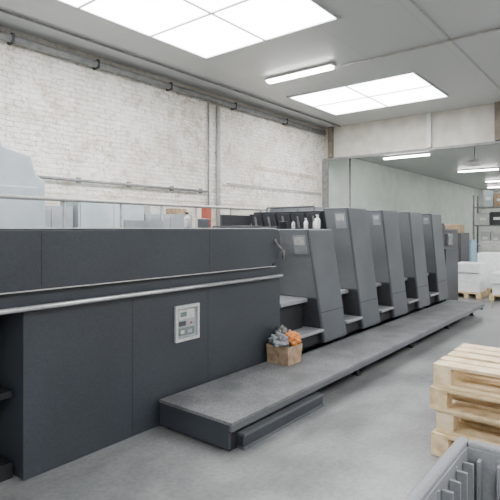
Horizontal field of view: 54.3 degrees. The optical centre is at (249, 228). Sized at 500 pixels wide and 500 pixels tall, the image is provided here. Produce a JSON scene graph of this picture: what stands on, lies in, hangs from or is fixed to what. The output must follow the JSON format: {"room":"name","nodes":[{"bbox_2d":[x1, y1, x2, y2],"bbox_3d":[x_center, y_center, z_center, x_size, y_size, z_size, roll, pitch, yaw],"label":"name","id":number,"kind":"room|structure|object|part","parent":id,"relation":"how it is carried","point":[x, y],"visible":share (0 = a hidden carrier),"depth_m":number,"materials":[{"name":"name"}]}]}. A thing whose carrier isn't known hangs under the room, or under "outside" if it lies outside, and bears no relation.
{"room":"print shop","nodes":[
{"label":"print shop","id":0,"kind":"room"},
{"bbox_2d":[0,25,480,256],"bbox_3d":[1.845,-0.650,13.898,0.300,4.500,36.000,0,0,39],"label":"wall","id":1,"kind":"structure","parent":0,"point":[73,119],"depth_m":9.35,"materials":[{"name":"brick"}]},
{"bbox_2d":[37,175,207,192],"bbox_3d":[-2.241,-0.785,8.491,0.084,0.090,4.250,0,0,39],"label":"conduit","id":2,"kind":"object","parent":1,"relation":"attached to","point":[78,179],"visible":0.85,"depth_m":8.40,"materials":[{"name":"grey metal"}]},
{"bbox_2d":[0,31,325,135],"bbox_3d":[-3.532,-2.720,6.827,0.150,0.140,18.040,0,0,39],"label":"pipe","id":3,"kind":"object","parent":1,"relation":"attached to","point":[11,38],"visible":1,"depth_m":8.61,"materials":[{"name":"metal"}]},
{"bbox_2d":[208,103,208,205],"bbox_3d":[-0.871,-1.020,10.205,0.040,3.240,0.040,0,0,39],"label":"pipe","id":4,"kind":"object","parent":1,"relation":"attached to","point":[208,103],"visible":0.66,"depth_m":10.19,"materials":[{"name":"grey metal"}]},
{"bbox_2d":[216,105,220,225],"bbox_3d":[-0.675,-1.020,10.433,0.090,3.240,0.090,0,0,39],"label":"pipe","id":5,"kind":"object","parent":1,"relation":"attached to","point":[218,107],"visible":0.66,"depth_m":10.40,"materials":[{"name":"grey metal"}]},
{"bbox_2d":[226,183,320,193],"bbox_3d":[0.743,-1.000,12.219,0.024,0.024,4.000,0,0,39],"label":"conduit","id":6,"kind":"object","parent":1,"relation":"attached to","point":[226,183],"visible":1,"depth_m":11.94,"materials":[{"name":"grey metal"}]},
{"bbox_2d":[322,160,328,206],"bbox_3d":[2.160,-0.180,13.940,0.140,3.560,0.140,0,0,39],"label":"post","id":7,"kind":"object","parent":1,"relation":"attached to","point":[325,163],"visible":0.36,"depth_m":13.89,"materials":[{"name":"grey concrete"}]},
{"bbox_2d":[0,294,499,499],"bbox_3d":[7.035,1.700,9.740,13.600,0.200,36.400,0,0,39],"label":"floor","id":8,"kind":"structure","parent":0,"point":[370,438],"depth_m":3.42,"materials":[{"name":"concrete"}]},
{"bbox_2d":[0,142,44,226],"bbox_3d":[-3.268,0.280,5.821,1.020,2.639,1.200,0,0,39],"label":"machine","id":9,"kind":"object","parent":8,"relation":"on","point":[18,176],"visible":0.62,"depth_m":5.72,"materials":[{"name":"grey metal"}]},
{"bbox_3d":[-2.884,0.475,5.501,0.020,1.950,0.980,0,0,39],"label":"cabinet door","id":10,"kind":"part","parent":9,"relation":"part of","materials":[{"name":"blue metal"}]},
{"bbox_2d":[45,205,72,227],"bbox_3d":[-2.955,0.635,6.916,0.540,1.930,0.700,0,0,39],"label":"tall cabinet","id":11,"kind":"object","parent":8,"relation":"on","point":[53,214],"visible":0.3,"depth_m":6.83,"materials":[{"name":"grey metal"}]},
{"bbox_3d":[-2.869,0.610,6.639,0.017,1.780,0.315,0,0,39],"label":"cabinet door","id":12,"kind":"part","parent":11,"relation":"part of","materials":[{"name":"grey metal"}]},
{"bbox_3d":[-2.666,0.610,6.893,0.017,1.780,0.315,0,0,39],"label":"cabinet door","id":13,"kind":"part","parent":11,"relation":"part of","materials":[{"name":"grey metal"}]},
{"bbox_2d":[60,201,143,227],"bbox_3d":[-2.290,0.585,7.665,0.540,2.030,1.200,0,0,39],"label":"tall cabinet","id":14,"kind":"object","parent":8,"relation":"on","point":[85,215],"visible":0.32,"depth_m":7.35,"materials":[{"name":"grey metal"}]},
{"bbox_3d":[-2.283,0.560,7.291,0.017,1.880,0.565,0,0,39],"label":"cabinet door","id":15,"kind":"part","parent":14,"relation":"part of","materials":[{"name":"grey metal"}]},
{"bbox_3d":[-1.924,0.560,7.740,0.017,1.880,0.565,0,0,39],"label":"cabinet door","id":16,"kind":"part","parent":14,"relation":"part of","materials":[{"name":"grey metal"}]},
{"bbox_2d":[144,213,191,227],"bbox_3d":[-1.567,0.670,8.688,0.490,1.860,1.100,0,0,39],"label":"tall cabinet","id":17,"kind":"object","parent":8,"relation":"on","point":[169,220],"visible":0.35,"depth_m":8.56,"materials":[{"name":"grey metal"}]},
{"bbox_2d":[144,206,165,213],"bbox_3d":[-1.724,-0.332,8.524,0.360,0.142,0.350,0,0,39],"label":"cardboard box","id":18,"kind":"object","parent":17,"relation":"on","point":[147,209],"visible":0.62,"depth_m":8.36,"materials":[{"name":"white cardboard"}]},
{"bbox_3d":[-1.564,0.645,8.348,0.017,1.710,0.515,0,0,39],"label":"cabinet door","id":19,"kind":"part","parent":17,"relation":"part of","materials":[{"name":"grey metal"}]},
{"bbox_2d":[166,208,185,214],"bbox_3d":[-1.360,-0.317,8.938,0.310,0.112,0.250,0,0,39],"label":"cardboard box","id":20,"kind":"object","parent":17,"relation":"on","point":[180,211],"visible":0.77,"depth_m":8.84,"materials":[{"name":"brown cardboard"}]},
{"bbox_3d":[-1.236,0.645,8.758,0.017,1.710,0.515,0,0,39],"label":"cabinet door","id":21,"kind":"part","parent":17,"relation":"part of","materials":[{"name":"grey metal"}]},
{"bbox_2d":[0,194,457,482],"bbox_3d":[0.521,0.639,6.662,1.722,1.922,10.850,0,0,39],"label":"press","id":22,"kind":"object","parent":8,"relation":"on","point":[99,326],"visible":1,"depth_m":4.03,"materials":[{"name":"paint"}]},
{"bbox_3d":[-1.053,0.640,6.042,0.040,1.920,7.714,0,0,39],"label":"handrail","id":23,"kind":"part","parent":22,"relation":"part of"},
{"bbox_2d":[0,227,280,294],"bbox_3d":[-1.553,0.195,4.076,1.480,0.410,4.220,0,0,39],"label":"hood","id":24,"kind":"object","parent":22,"relation":"attached to","point":[33,260],"depth_m":3.65,"materials":[{"name":"metal"}]},
{"bbox_3d":[-0.983,0.500,3.606,0.077,0.034,4.200,0,0,39],"label":"guide rail","id":25,"kind":"part","parent":22,"relation":"part of","materials":[{"name":"metal"}]},
{"bbox_3d":[-0.540,0.802,4.187,0.022,0.305,0.280,0,0,39],"label":"control panel","id":26,"kind":"part","parent":22,"relation":"part of","materials":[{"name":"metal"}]},
{"bbox_2d":[184,212,190,227],"bbox_3d":[-0.746,-0.101,5.787,0.080,0.200,0.080,0,0,39],"label":"plastic bottle","id":27,"kind":"object","parent":22,"relation":"on","point":[187,220],"visible":0.85,"depth_m":5.76,"materials":[{"name":"plastic"}]},
{"bbox_2d":[197,218,209,227],"bbox_3d":[-0.546,-0.062,5.716,0.146,0.122,0.146,0,0,39],"label":"tin","id":28,"kind":"object","parent":22,"relation":"on","point":[202,222],"visible":0.87,"depth_m":5.66,"materials":[{"name":"grey metal"}]},
{"bbox_2d":[279,221,287,228],"bbox_3d":[0.404,-0.047,5.878,0.104,0.092,0.104,0,0,39],"label":"tin","id":29,"kind":"object","parent":22,"relation":"on","point":[282,224],"visible":1,"depth_m":5.84,"materials":[{"name":"metal"}]},
{"bbox_3d":[0.497,0.412,5.718,0.525,0.775,0.227,0,0,39],"label":"guard plate","id":30,"kind":"part","parent":22,"relation":"part of","materials":[{"name":"paint"}]},
{"bbox_3d":[0.570,0.180,5.566,0.170,0.220,0.067,0,0,39],"label":"notice plate","id":31,"kind":"part","parent":22,"relation":"part of","materials":[{"name":"grey metal"}]},
{"bbox_2d":[304,218,307,228],"bbox_3d":[0.679,-0.066,5.901,0.052,0.130,0.052,0,0,39],"label":"plastic bottle","id":32,"kind":"object","parent":22,"relation":"on","point":[305,221],"visible":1,"depth_m":5.88,"materials":[{"name":"white plastic"}]},
{"bbox_3d":[0.613,1.070,5.864,0.525,0.500,0.148,0,0,39],"label":"kick plate","id":33,"kind":"part","parent":22,"relation":"part of","materials":[{"name":"metal"}]},
{"bbox_2d":[315,215,319,228],"bbox_3d":[0.804,-0.086,5.801,0.068,0.170,0.068,0,0,39],"label":"plastic bottle","id":34,"kind":"object","parent":22,"relation":"on","point":[317,220],"visible":1,"depth_m":5.78,"materials":[{"name":"white plastic"}]},
{"bbox_3d":[1.171,-0.110,6.300,0.150,0.200,0.061,0,0,39],"label":"notice plate","id":35,"kind":"part","parent":22,"relation":"part of","materials":[{"name":"grey metal"}]},
{"bbox_3d":[1.198,0.273,6.426,0.315,1.055,0.306,0,0,39],"label":"guard plate","id":36,"kind":"part","parent":22,"relation":"part of","materials":[{"name":"paint"}]},
{"bbox_3d":[1.339,1.070,6.602,0.315,0.500,0.148,0,0,39],"label":"kick plate","id":37,"kind":"part","parent":22,"relation":"part of","materials":[{"name":"metal"}]},
{"bbox_3d":[1.845,-0.135,7.109,0.110,0.150,0.047,0,0,39],"label":"notice plate","id":38,"kind":"part","parent":22,"relation":"part of","materials":[{"name":"grey metal"}]},
{"bbox_3d":[1.861,0.273,7.253,0.315,1.055,0.306,0,0,39],"label":"guard plate","id":39,"kind":"part","parent":22,"relation":"part of","materials":[{"name":"paint"}]},
{"bbox_3d":[2.002,1.070,7.429,0.315,0.500,0.148,0,0,39],"label":"kick plate","id":40,"kind":"part","parent":22,"relation":"part of","materials":[{"name":"metal"}]},
{"bbox_3d":[2.524,0.273,8.080,0.315,1.055,0.306,0,0,39],"label":"guard plate","id":41,"kind":"part","parent":22,"relation":"part of","materials":[{"name":"paint"}]},
{"bbox_3d":[2.665,1.070,8.256,0.315,0.500,0.148,0,0,39],"label":"kick plate","id":42,"kind":"part","parent":22,"relation":"part of","materials":[{"name":"metal"}]},
{"bbox_3d":[3.165,-0.150,8.749,0.100,0.120,0.039,0,0,39],"label":"notice plate","id":43,"kind":"part","parent":22,"relation":"part of","materials":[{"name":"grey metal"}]},
{"bbox_3d":[3.180,0.273,8.900,0.315,1.055,0.306,0,0,39],"label":"guard plate","id":44,"kind":"part","parent":22,"relation":"part of","materials":[{"name":"paint"}]},
{"bbox_3d":[3.321,1.070,9.076,0.315,0.500,0.148,0,0,39],"label":"kick plate","id":45,"kind":"part","parent":22,"relation":"part of","materials":[{"name":"metal"}]},
{"bbox_3d":[4.150,0.950,10.033,0.029,1.100,0.850,0,0,39],"label":"panel","id":46,"kind":"part","parent":22,"relation":"part of","materials":[{"name":"paint"}]},
{"bbox_2d":[159,300,484,450],"bbox_3d":[1.822,1.485,6.472,0.790,0.230,7.180,0,0,39],"label":"platform","id":47,"kind":"object","parent":8,"relation":"on","point":[241,409],"visible":0.9,"depth_m":4.24,"materials":[{"name":"grey paint"}]},
{"bbox_2d":[266,343,301,365],"bbox_3d":[0.355,1.277,5.033,0.276,0.184,0.256,0,0,39],"label":"cardboard box","id":48,"kind":"object","parent":47,"relation":"on","point":[289,356],"visible":0.87,"depth_m":4.94,"materials":[{"name":"brown cardboard"}]},
{"bbox_3d":[0.354,1.243,5.034,0.277,0.206,0.262,0,0,39],"label":"rag","id":49,"kind":"object","parent":48,"relation":"in","visible":0},
{"bbox_2d":[268,330,289,346],"bbox_3d":[0.310,1.122,5.005,0.265,0.145,0.248,0,0,-1],"label":"rag","id":50,"kind":"object","parent":49,"relation":"on","point":[278,339],"visible":0.98,"depth_m":4.95,"materials":[{"name":"grey fabric"}]},
{"bbox_2d":[273,324,291,333],"bbox_3d":[0.341,1.094,5.123,0.204,0.178,0.193,0,0,-8],"label":"rag","id":51,"kind":"object","parent":49,"relation":"on","point":[282,328],"visible":0.41,"depth_m":5.10,"materials":[{"name":"grey fabric"}]},
{"bbox_2d":[285,330,301,345],"bbox_3d":[0.430,1.115,5.011,0.211,0.147,0.188,0,0,39],"label":"rag","id":52,"kind":"object","parent":49,"relation":"on","point":[294,337],"visible":0.88,"depth_m":4.97,"materials":[{"name":"orange fabric"}]},
{"bbox_3d":[1.163,1.498,5.347,0.090,0.205,0.060,0,0,39],"label":"leg","id":53,"kind":"part","parent":47,"relation":"part of","materials":[{"name":"paint"}]},
{"bbox_2d":[349,158,350,206],"bbox_3d":[2.915,-0.325,14.194,0.050,3.850,0.050,0,0,39],"label":"steel pole","id":54,"kind":"object","parent":8,"relation":"on","point":[350,158],"visible":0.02,"depth_m":14.17,"materials":[{"name":"grey metal"}]},
{"bbox_2d":[404,437,499,499],"bbox_3d":[0.967,1.300,1.647,0.830,0.600,1.180,0,0,39],"label":"plastic bin","id":55,"kind":"object","parent":8,"relation":"on","point":[468,470],"visible":1,"depth_m":2.19,"materials":[{"name":"grey plastic"}]},
{"bbox_2d":[458,233,468,261],"bbox_3d":[5.367,0.850,12.857,0.600,1.500,0.820,0,0,39],"label":"cabinet","id":56,"kind":"object","parent":8,"relation":"on","point":[463,238],"visible":0.16,"depth_m":12.54,"materials":[{"name":"metal"}]},
{"bbox_2d":[444,224,463,232],"bbox_3d":[5.350,-0.013,12.756,0.410,0.223,0.400,0,0,39],"label":"cardboard box","id":57,"kind":"object","parent":56,"relation":"on","point":[460,227],"visible":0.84,"depth_m":12.57,"materials":[{"name":"brown cardboard"}]},
{"bbox_2d":[431,419,499,456],"bbox_3d":[2.002,1.520,3.394,1.214,0.159,0.800,0,0,39],"label":"wooden pallet","id":58,"kind":"object","parent":8,"relation":"on","point":[440,442],"visible":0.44,"depth_m":3.44,"materials":[{"name":"brown wood"}]},
{"bbox_2d":[436,398,499,445],"bbox_3d":[2.040,1.359,3.402,1.210,0.159,0.800,0,0,39],"label":"wooden pallet","id":59,"kind":"object","parent":58,"relation":"on","point":[447,423],"visible":0.41,"depth_m":3.42,"materials":[{"name":"brown wood"}]},
{"bbox_2d":[429,377,499,423],"bbox_3d":[1.992,1.198,3.401,1.209,0.159,0.800,0,0,39],"label":"wooden pallet","id":60,"kind":"object","parent":59,"relation":"on","point":[440,398],"visible":0.48,"depth_m":3.41,"materials":[{"name":"brown wood"}]},
{"bbox_2d":[433,343,499,398],"bbox_3d":[2.019,1.037,3.405,1.207,0.159,0.800,0,0,39],"label":"wooden pallet","id":61,"kind":"object","parent":60,"relation":"on","point":[469,361],"visible":1,"depth_m":3.46,"materials":[{"name":"brown wood"}]},
{"bbox_2d":[458,262,487,298],"bbox_3d":[5.252,1.201,11.617,0.630,0.798,0.700,0,0,39],"label":"paper stack","id":62,"kind":"object","parent":8,"relation":"on","point":[471,275],"visible":0.8,"depth_m":11.35,"materials":[{"name":"white paper"}]},
{"bbox_2d":[469,240,476,261],"bbox_3d":[7.086,0.976,16.042,0.600,1.248,0.700,0,0,39],"label":"paper stack","id":63,"kind":"object","parent":8,"relation":"on","point":[472,243],"visible":0.19,"depth_m":15.77,"materials":[{"name":"blue paper"}]},
{"bbox_2d":[473,195,499,252],"bbox_3d":[9.532,0.150,18.375,1.960,2.900,0.660,0,0,39],"label":"storage rack","id":64,"kind":"object","parent":8,"relation":"on","point":[474,207],"visible":0.62,"depth_m":18.72,"materials":[{"name":"grey metal"}]},
{"bbox_2d":[477,213,489,224],"bbox_3d":[9.036,-0.379,18.766,0.447,0.455,0.510,0,0,39],"label":"carton","id":65,"kind":"object","parent":64,"relation":"on","point":[482,218],"visible":0.82,"depth_m":18.56,"materials":[{"name":"grey cardboard"}]},
{"bbox_2d":[480,232,492,244],"bbox_3d":[9.095,0.350,18.718,0.338,0.499,0.510,0,0,39],"label":"carton","id":66,"kind":"object","parent":64,"relation":"on","point":[484,236],"visible":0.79,"depth_m":18.52,"materials":[{"name":"grey cardboard"}]},
{"bbox_2d":[484,191,495,206],"bbox_3d":[9.184,-1.150,18.647,0.337,0.598,0.510,0,0,39],"label":"carton","id":67,"kind":"object","parent":64,"relation":"on","point":[488,195],"visible":0.85,"depth_m":18.45,"materials":[{"name":"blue cardboard"}]},
{"bbox_2d":[490,212,499,224],"bbox_3d":[9.409,-0.397,18.466,0.450,0.492,0.510,0,0,39],"label":"carton","id":68,"kind":"object","parent":64,"relation":"on","point":[494,216],"visible":0.94,"depth_m":18.31,"materials":[{"name":"cardboard"}]},
{"bbox_2d":[491,233,499,240],"bbox_3d":[9.378,0.369,18.491,0.329,0.460,0.510,0,0,39],"label":"carton","id":69,"kind":"object","parent":64,"relation":"on","point":[494,236],"visible":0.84,"depth_m":18.30,"materials":[{"name":"grey cardboard"}]},
{"bbox_2d":[494,193,499,205],"bbox_3d":[9.491,-1.094,18.401,0.391,0.486,0.510,0,0,39],"label":"carton","id":70,"kind":"object","parent":64,"relation":"on","point":[496,195],"visible":0.9,"depth_m":18.27,"materials":[{"name":"cardboard"}]},
{"bbox_2d":[477,252,499,293],"bbox_3d":[6.119,1.101,12.332,0.630,0.998,0.700,0,0,39],"label":"paper stack","id":71,"kind":"object","parent":8,"relation":"on","point":[492,259],"visible":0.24,"depth_m":12.07,"materials":[{"name":"white paper"}]},
{"bbox_2d":[489,271,499,300],"bbox_3d":[5.896,1.291,11.037,0.700,0.618,0.800,0,0,39],"label":"paper stack","id":72,"kind":"object","parent":8,"relation":"on","point":[494,276],"visible":1,"depth_m":10.89,"materials":[{"name":"white paper"}]},
{"bbox_3d":[-0.837,0.800,9.640,0.440,1.600,1.000,0,0,39],"label":"cabinet","id":73,"kind":"object","parent":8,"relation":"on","visible":0},
{"bbox_2d":[201,205,210,227],"bbox_3d":[-0.848,-0.235,9.482,0.160,0.468,0.160,0,0,39],"label":"metal box","id":74,"kind":"object","parent":73,"relation":"on","point":[205,212],"visible":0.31,"depth_m":9.43,"materials":[{"name":"red paint"}]},
{"bbox_2d":[0,0,499,127],"bbox_3d":[1.486,-3.000,2.814,13.600,0.200,18.650,0,0,39],"label":"ceiling","id":75,"kind":"structure","parent":0,"point":[366,29],"depth_m":7.96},
{"bbox_2d":[0,9,340,126],"bbox_3d":[-3.142,-2.870,6.554,0.036,0.036,18.100,0,0,39],"label":"conduit","id":76,"kind":"object","parent":75,"relation":"attached to","point":[1,10],"visible":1,"depth_m":8.16,"materials":[{"name":"metal"}]},
{"bbox_2d":[55,0,340,59],"bbox_3d":[-0.894,-2.885,6.034,2.560,0.030,3.660,0,0,39],"label":"skylight","id":77,"kind":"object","parent":75,"relation":"attached to","point":[206,29],"depth_m":6.68,"materials":[{"name":"white"}]},
{"bbox_2d":[265,62,335,83],"bbox_3d":[0.896,-2.855,8.956,1.450,0.090,0.180,0,0,39],"label":"ceiling lamp","id":78,"kind":"object","parent":75,"relation":"attached to","point":[329,66],"visible":1,"depth_m":8.86,"materials":[{"name":"white plastic"}]},
{"bbox_2d":[287,70,449,115],"bbox_3d":[2.576,-2.885,10.621,2.820,0.030,2.160,0,0,39],"label":"window","id":79,"kind":"structure","parent":75,"relation":"attached to","point":[407,87],"depth_m":10.46,"materials":[{"name":"white"}]},
{"bbox_2d":[341,28,499,66],"bbox_3d":[5.552,-2.870,5.418,10.090,0.036,0.036,0,0,39],"label":"conduit","id":80,"kind":"object","parent":75,"relation":"attached to","point":[497,29],"visible":1,"depth_m":7.66,"materials":[{"name":"grey metal"}]},
{"bbox_2d":[409,0,499,89],"bbox_3d":[0.155,-2.894,3.816,0.030,0.012,18.150,0,0,39],"label":"trim","id":81,"kind":"structure","parent":75,"relation":"attached to","point":[411,1],"depth_m":7.34,"materials":[{"name":"grey metal"}]},
{"bbox_2d":[325,103,494,158],"bbox_3d":[7.308,-2.460,10.002,13.100,0.880,0.150,0,0,39],"label":"wall header","id":82,"kind":"structure","parent":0,"point":[475,124],"depth_m":12.42,"materials":[{"name":"beige paint"}]},
{"bbox_2d":[328,127,333,157],"bbox_3d":[2.298,-2.465,13.856,0.140,0.870,0.100,0,0,39],"label":"post","id":83,"kind":"object","parent":82,"relation":"attached to","point":[330,129],"visible":1,"depth_m":13.82,"materials":[{"name":"brown wood"}]},
{"bbox_2d":[324,141,499,160],"bbox_3d":[7.246,-1.990,9.924,13.100,0.060,0.050,0,0,39],"label":"beam","id":84,"kind":"structure","parent":82,"relation":"attached to","point":[491,142],"depth_m":12.32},
{"bbox_2d":[427,112,431,147],"bbox_3d":[4.463,-2.465,12.128,0.100,0.870,0.090,0,0,39],"label":"batten","id":85,"kind":"object","parent":82,"relation":"attached to","point":[429,114],"visible":1,"depth_m":12.09,"materials":[{"name":"white paint"}]},
{"bbox_2d":[494,101,499,140],"bbox_3d":[5.682,-2.465,11.131,0.150,0.870,0.120,0,0,39],"label":"batten","id":86,"kind":"object","parent":82,"relation":"attached to","point":[496,104],"visible":1,"depth_m":11.10,"materials":[{"name":"brown wood"}]},
{"bbox_2d":[355,144,499,189],"bbox_3d":[12.868,-2.360,17.022,13.600,0.200,17.740,0,0,39],"label":"ceiling","id":87,"kind":"structure","parent":0,"point":[442,164],"depth_m":16.80,"materials":[{"name":"white paint"}]},
{"bbox_2d":[382,152,430,159],"bbox_3d":[4.735,-2.215,14.786,1.450,0.090,0.180,0,0,39],"label":"ceiling lamp","id":88,"kind":"object","parent":87,"relation":"attached to","point":[424,153],"visible":1,"depth_m":14.71,"materials":[{"name":"white plastic"}]},
{"bbox_2d":[466,147,482,165],"bbox_3d":[6.170,-2.000,13.380,0.420,0.519,0.420,0,0,39],"label":"pendant lamp","id":89,"kind":"object","parent":87,"relation":"hanging from","point":[474,162],"visible":1,"depth_m":13.26,"materials":[{"name":"white plastic"}]},
{"bbox_3d":[6.170,-1.830,13.380,0.420,0.180,0.420,0,0,39],"label":"lamp shade","id":90,"kind":"part","parent":89,"relation":"part of","materials":[{"name":"white plastic"}]},
{"bbox_2d":[457,167,499,172],"bbox_3d":[8.548,-2.215,18.266,1.450,0.090,0.180,0,0,39],"label":"ceiling lamp","id":91,"kind":"object","parent":87,"relation":"attached to","point":[493,168],"visible":1,"depth_m":18.17,"materials":[{"name":"white plastic"}]},
{"bbox_2d":[485,179,499,181],"bbox_3d":[11.494,-2.215,22.184,1.450,0.090,0.180,0,0,39],"label":"ceiling lamp","id":92,"kind":"object","parent":87,"relation":"attached to","point":[499,179],"visible":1,"depth_m":22.37,"materials":[{"name":"white plastic"}]},
{"bbox_2d":[480,241,499,251],"bbox_3d":[7.053,0.976,14.082,0.600,1.248,0.800,0,0,39],"label":"paper stack","id":93,"kind":"object","parent":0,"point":[486,246],"visible":0.36,"depth_m":13.79,"materials":[{"name":"white paper"}]},
{"bbox_2d":[481,189,499,232],"bbox_3d":[18.391,-0.325,23.835,13.100,3.850,0.200,0,0,39],"label":"wall","id":94,"kind":"structure","parent":0,"point":[495,229],"depth_m":27.57,"materials":[{"name":"white paint"}]}
]}

